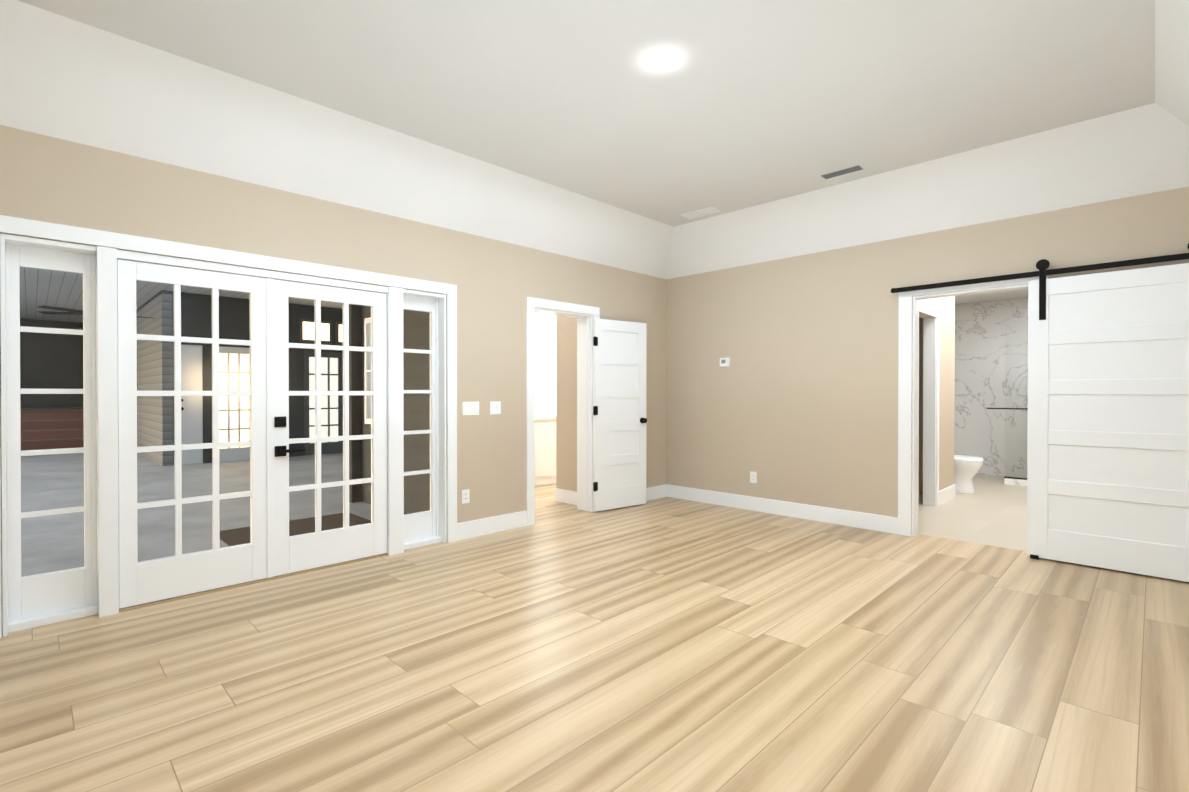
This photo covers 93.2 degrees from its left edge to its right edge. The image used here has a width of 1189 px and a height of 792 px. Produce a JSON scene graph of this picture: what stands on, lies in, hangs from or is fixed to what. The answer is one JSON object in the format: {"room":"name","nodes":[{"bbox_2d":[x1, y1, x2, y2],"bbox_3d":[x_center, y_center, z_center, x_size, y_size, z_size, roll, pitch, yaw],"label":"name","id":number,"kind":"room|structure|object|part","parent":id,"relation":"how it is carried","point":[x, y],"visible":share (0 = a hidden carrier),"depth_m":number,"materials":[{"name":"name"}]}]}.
{"room":"empty bedroom","nodes":[
{"label":"empty bedroom","id":0,"kind":"room"},
{"bbox_2d":[0,125,665,614],"bbox_3d":[-1.344,-0.083,4.637,0.220,2.580,6.263,0,0,45],"label":"wall","id":1,"kind":"structure","parent":0,"point":[52,179],"depth_m":4.41,"materials":[{"name":"beige paint"}]},
{"bbox_2d":[0,215,456,637],"bbox_3d":[-2.162,0.149,3.785,0.260,2.125,2.685,0,0,45],"label":"french door","id":2,"kind":"structure","parent":1,"relation":"attached to","point":[113,575],"depth_m":3.47,"materials":[{"name":"white wood"}]},
{"bbox_2d":[462,489,469,503],"bbox_3d":[-1.085,0.846,4.740,0.008,0.115,0.072,0,0,45],"label":"electrical outlet plate","id":3,"kind":"object","parent":1,"relation":"attached to","point":[465,495],"visible":1,"depth_m":4.74,"materials":[{"name":"white plastic"}]},
{"bbox_2d":[462,402,478,415],"bbox_3d":[-1.048,0.106,4.771,0.011,0.115,0.165,0,0,45],"label":"switch plate","id":4,"kind":"object","parent":1,"relation":"attached to","point":[470,408],"visible":1,"depth_m":4.76,"materials":[{"name":"white plastic"}]},
{"bbox_2d":[457,511,526,540],"bbox_3d":[-0.887,1.133,4.937,0.014,0.145,0.737,0,0,45],"label":"baseboard","id":5,"kind":"structure","parent":1,"relation":"attached to","point":[515,520],"depth_m":4.91,"materials":[{"name":"white wood"}]},
{"bbox_2d":[490,401,500,414],"bbox_3d":[-0.872,0.105,4.948,0.011,0.115,0.115,0,0,45],"label":"switch plate","id":6,"kind":"object","parent":1,"relation":"attached to","point":[495,407],"visible":1,"depth_m":4.95,"materials":[{"name":"white plastic"}]},
{"bbox_2d":[526,297,599,525],"bbox_3d":[-0.373,0.141,5.613,0.256,2.120,0.955,0,0,45],"label":"door frame","id":7,"kind":"structure","parent":1,"relation":"attached to","point":[588,313],"depth_m":5.80,"materials":[{"name":"white wood"}]},
{"bbox_2d":[593,318,646,511],"bbox_3d":[0.270,0.194,5.987,0.737,1.985,0.160,0,0,-37],"label":"hall door","id":8,"kind":"structure","parent":1,"relation":"in","point":[619,408],"depth_m":5.97,"materials":[{"name":"white wood"}]},
{"bbox_2d":[646,485,664,500],"bbox_3d":[0.446,1.125,6.271,0.017,0.145,1.125,0,0,45],"label":"baseboard","id":9,"kind":"structure","parent":1,"relation":"attached to","point":[655,492],"depth_m":6.53,"materials":[{"name":"white wood"}]},
{"bbox_2d":[535,313,576,491],"bbox_3d":[-0.144,-0.160,7.490,2.110,2.700,4.400,0,0,45],"label":"wall","id":10,"kind":"structure","parent":0,"point":[556,365],"depth_m":6.36,"materials":[{"name":"beige paint"}]},
{"bbox_2d":[555,488,576,504],"bbox_3d":[-0.275,1.125,6.249,0.496,0.145,0.014,0,0,45],"label":"baseboard","id":11,"kind":"structure","parent":10,"relation":"attached to","point":[566,496],"depth_m":6.26,"materials":[{"name":"white wood"}]},
{"bbox_2d":[0,453,1188,791],"bbox_3d":[-5.802,1.287,7.984,20.750,0.200,17.500,0,0,45],"label":"floor","id":12,"kind":"structure","parent":0,"point":[666,645],"depth_m":2.56,"materials":[{"name":"brown wood"}]},
{"bbox_2d":[20,318,82,405],"bbox_3d":[-15.496,-0.318,11.600,0.100,3.035,8.950,0,0,45],"label":"brick wall","id":13,"kind":"structure","parent":12,"relation":"on","point":[42,351],"depth_m":13.74,"materials":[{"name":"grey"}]},
{"bbox_2d":[20,406,83,450],"bbox_3d":[-13.779,0.739,10.495,0.400,0.935,7.800,0,0,45],"label":"brick wall","id":14,"kind":"structure","parent":12,"relation":"on","point":[37,437],"depth_m":12.26,"materials":[{"name":"red brick"}]},
{"bbox_2d":[136,292,159,463],"bbox_3d":[-9.953,-0.322,12.288,6.780,3.035,0.150,0,0,45],"label":"wall","id":15,"kind":"structure","parent":12,"relation":"on","point":[152,424],"depth_m":10.75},
{"bbox_2d":[160,290,342,465],"bbox_3d":[-4.979,-0.322,12.307,0.200,3.035,7.200,0,0,45],"label":"wall","id":16,"kind":"structure","parent":12,"relation":"on","point":[229,315],"depth_m":10.17,"materials":[{"name":"black paint"}]},
{"bbox_2d":[181,318,342,464],"bbox_3d":[-6.182,-0.174,11.051,0.190,2.755,3.320,0,0,45],"label":"window","id":17,"kind":"structure","parent":16,"relation":"attached to","point":[238,423],"depth_m":10.61,"materials":[{"name":"grey"}]},
{"bbox_2d":[220,513,370,545],"bbox_3d":[-2.509,1.234,4.984,1.450,0.012,1.200,0,0,45],"label":"door mat","id":18,"kind":"object","parent":12,"relation":"on","point":[304,525],"depth_m":5.24,"materials":[{"name":"brown"}]},
{"bbox_2d":[349,304,361,502],"bbox_3d":[-2.791,-0.287,6.583,0.180,3.035,0.180,0,0,45],"label":"post","id":19,"kind":"object","parent":12,"relation":"on","point":[355,422],"depth_m":6.50,"materials":[{"name":"black"}]},
{"bbox_2d":[362,306,365,502],"bbox_3d":[-0.539,-0.300,8.673,0.120,3.035,6.080,0,0,45],"label":"wall","id":20,"kind":"structure","parent":12,"relation":"on","point":[363,307],"depth_m":6.51,"materials":[{"name":"paint"}]},
{"bbox_2d":[366,306,429,513],"bbox_3d":[-1.835,-0.283,5.772,2.080,3.035,0.140,0,0,45],"label":"wall","id":21,"kind":"structure","parent":12,"relation":"on","point":[419,363],"depth_m":5.63,"materials":[{"name":"brown paint"}]},
{"bbox_2d":[364,317,370,423],"bbox_3d":[-2.420,-0.283,6.234,0.560,1.200,0.029,0,0,45],"label":"window","id":22,"kind":"structure","parent":21,"relation":"attached to","point":[367,362],"depth_m":6.39,"materials":[{"name":"white"}]},
{"bbox_2d":[535,418,555,486],"bbox_3d":[-0.838,0.748,7.715,0.606,0.880,0.530,0,0,45],"label":"base cabinet","id":23,"kind":"object","parent":12,"relation":"on","point":[545,449],"depth_m":7.47,"materials":[{"name":"white"}]},
{"bbox_2d":[535,414,555,421],"bbox_3d":[-0.077,0.284,8.463,0.624,0.040,2.710,0,0,45],"label":"countertop","id":24,"kind":"structure","parent":23,"relation":"on","point":[537,416],"depth_m":7.53,"materials":[{"name":"white stone"}]},
{"bbox_2d":[954,455,983,493],"bbox_3d":[4.474,0.783,7.072,0.712,0.818,0.420,0,0,45],"label":"toilet","id":25,"kind":"object","parent":12,"relation":"on","point":[966,469],"visible":0.44,"depth_m":6.88,"materials":[{"name":"white ceramic"}]},
{"bbox_2d":[1004,331,1027,485],"bbox_3d":[6.249,0.143,6.909,1.970,2.100,0.040,0,0,45],"label":"glass frame","id":26,"kind":"object","parent":12,"relation":"on","point":[1015,481],"visible":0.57,"depth_m":7.51,"materials":[{"name":"glass"}]},
{"bbox_2d":[986,408,1027,409],"bbox_3d":[5.597,0.169,7.516,0.590,0.017,0.057,0,0,45],"label":"towel rail","id":27,"kind":"object","parent":26,"relation":"attached to","point":[1009,408],"visible":0.52,"depth_m":7.52,"materials":[{"name":"black metal"}]},
{"bbox_2d":[0,0,1188,278],"bbox_3d":[0.338,-1.658,2.951,4.970,0.590,6.263,0,0,45],"label":"ceiling","id":28,"kind":"structure","parent":0,"point":[560,126],"depth_m":3.39,"materials":[{"name":"paint"}]},
{"bbox_2d":[626,36,695,77],"bbox_3d":[0.358,-1.796,2.991,0.480,0.014,0.480,0,0,45],"label":"recessed light","id":29,"kind":"object","parent":28,"relation":"in","point":[663,59],"depth_m":2.98,"materials":[{"name":"white"}]},
{"bbox_3d":[0.358,-1.796,2.991,0.170,0.013,0.170,0,0,45],"label":"recessed ceiling light","id":30,"kind":"part","parent":29,"relation":"part of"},
{"bbox_2d":[681,206,720,218],"bbox_3d":[1.050,-1.813,5.570,0.360,0.012,0.160,0,0,45],"label":"ceiling vent","id":31,"kind":"object","parent":28,"relation":"in","point":[701,212],"visible":0.98,"depth_m":5.55,"materials":[{"name":"white metal"}]},
{"bbox_2d":[822,165,862,178],"bbox_3d":[2.007,-1.888,4.560,0.308,0.149,0.118,0,0,45],"label":"ceiling vent","id":32,"kind":"object","parent":28,"relation":"in","point":[836,173],"visible":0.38,"depth_m":4.61,"materials":[{"name":"grey metal"}]},
{"bbox_2d":[666,186,1188,517],"bbox_3d":[2.581,-0.086,5.054,4.750,2.580,0.130,0,0,45],"label":"wall","id":33,"kind":"structure","parent":0,"point":[796,401],"depth_m":5.34,"materials":[{"name":"beige paint"}]},
{"bbox_2d":[720,357,729,366],"bbox_3d":[1.410,-0.367,6.109,0.120,0.100,0.026,0,0,45],"label":"thermostat","id":34,"kind":"object","parent":33,"relation":"attached to","point":[724,362],"visible":0.98,"depth_m":6.09,"materials":[{"name":"white plastic"}]},
{"bbox_2d":[750,471,756,482],"bbox_3d":[1.661,0.849,5.879,0.072,0.116,0.008,0,0,45],"label":"outlet","id":35,"kind":"object","parent":33,"relation":"attached to","point":[753,477],"visible":1,"depth_m":5.87,"materials":[{"name":"white plastic"}]},
{"bbox_2d":[665,484,897,533],"bbox_3d":[1.745,1.127,5.792,2.537,0.145,0.014,0,0,45],"label":"baseboard","id":36,"kind":"structure","parent":33,"relation":"attached to","point":[881,523],"depth_m":5.58,"materials":[{"name":"white wood"}]},
{"bbox_2d":[898,273,1048,558],"bbox_3d":[3.055,0.135,4.582,1.018,2.145,0.166,0,0,45],"label":"door frame","id":37,"kind":"structure","parent":33,"relation":"attached to","point":[908,413],"depth_m":4.83,"materials":[{"name":"white wood"}]},
{"bbox_2d":[891,243,1188,581],"bbox_3d":[3.314,0.102,4.171,2.052,2.215,0.088,0,0,45],"label":"barn door","id":38,"kind":"structure","parent":33,"relation":"in","point":[1108,431],"depth_m":3.89,"materials":[{"name":"white wood"}]},
{"bbox_3d":[3.316,-0.905,4.166,2.052,0.043,0.084,0,0,45],"label":"rail mount","id":39,"kind":"part","parent":38,"relation":"part of","materials":[{"name":"black metal"}]},
{"bbox_3d":[3.580,0.097,3.879,0.942,2.201,0.046,0,0,45],"label":"door","id":40,"kind":"part","parent":38,"relation":"part of","materials":[{"name":"white wood"}]},
{"bbox_2d":[919,289,1027,493],"bbox_3d":[4.599,-0.154,6.492,3.920,2.700,4.757,0,0,45],"label":"wall","id":41,"kind":"structure","parent":0,"point":[977,342],"depth_m":8.26,"materials":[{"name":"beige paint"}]},
{"bbox_2d":[919,304,939,505],"bbox_3d":[3.396,0.139,5.870,0.136,2.120,0.940,0,0,45],"label":"door frame","id":42,"kind":"structure","parent":41,"relation":"attached to","point":[931,347],"depth_m":6.14,"materials":[{"name":"white wood"}]},
{"bbox_2d":[939,484,955,504],"bbox_3d":[3.484,1.127,5.880,0.014,0.145,2.269,0,0,45],"label":"baseboard","id":43,"kind":"structure","parent":41,"relation":"attached to","point":[947,493],"depth_m":6.42,"materials":[{"name":"white wood"}]},
{"label":"outside","id":44,"kind":"structure","parent":0,"visible":0},
{"bbox_2d":[20,267,342,321],"bbox_3d":[-6.751,-1.879,10.534,15.780,0.100,12.200,0,0,45],"label":"ceiling","id":45,"kind":"structure","parent":44,"point":[37,290],"depth_m":10.01,"materials":[{"name":"grey wood"}]},
{"bbox_2d":[37,305,154,318],"bbox_3d":[-8.222,-1.532,9.325,1.542,0.580,1.474,0,0,45],"label":"fan","id":46,"kind":"object","parent":45,"relation":"hanging from","point":[76,312],"depth_m":9.12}
]}

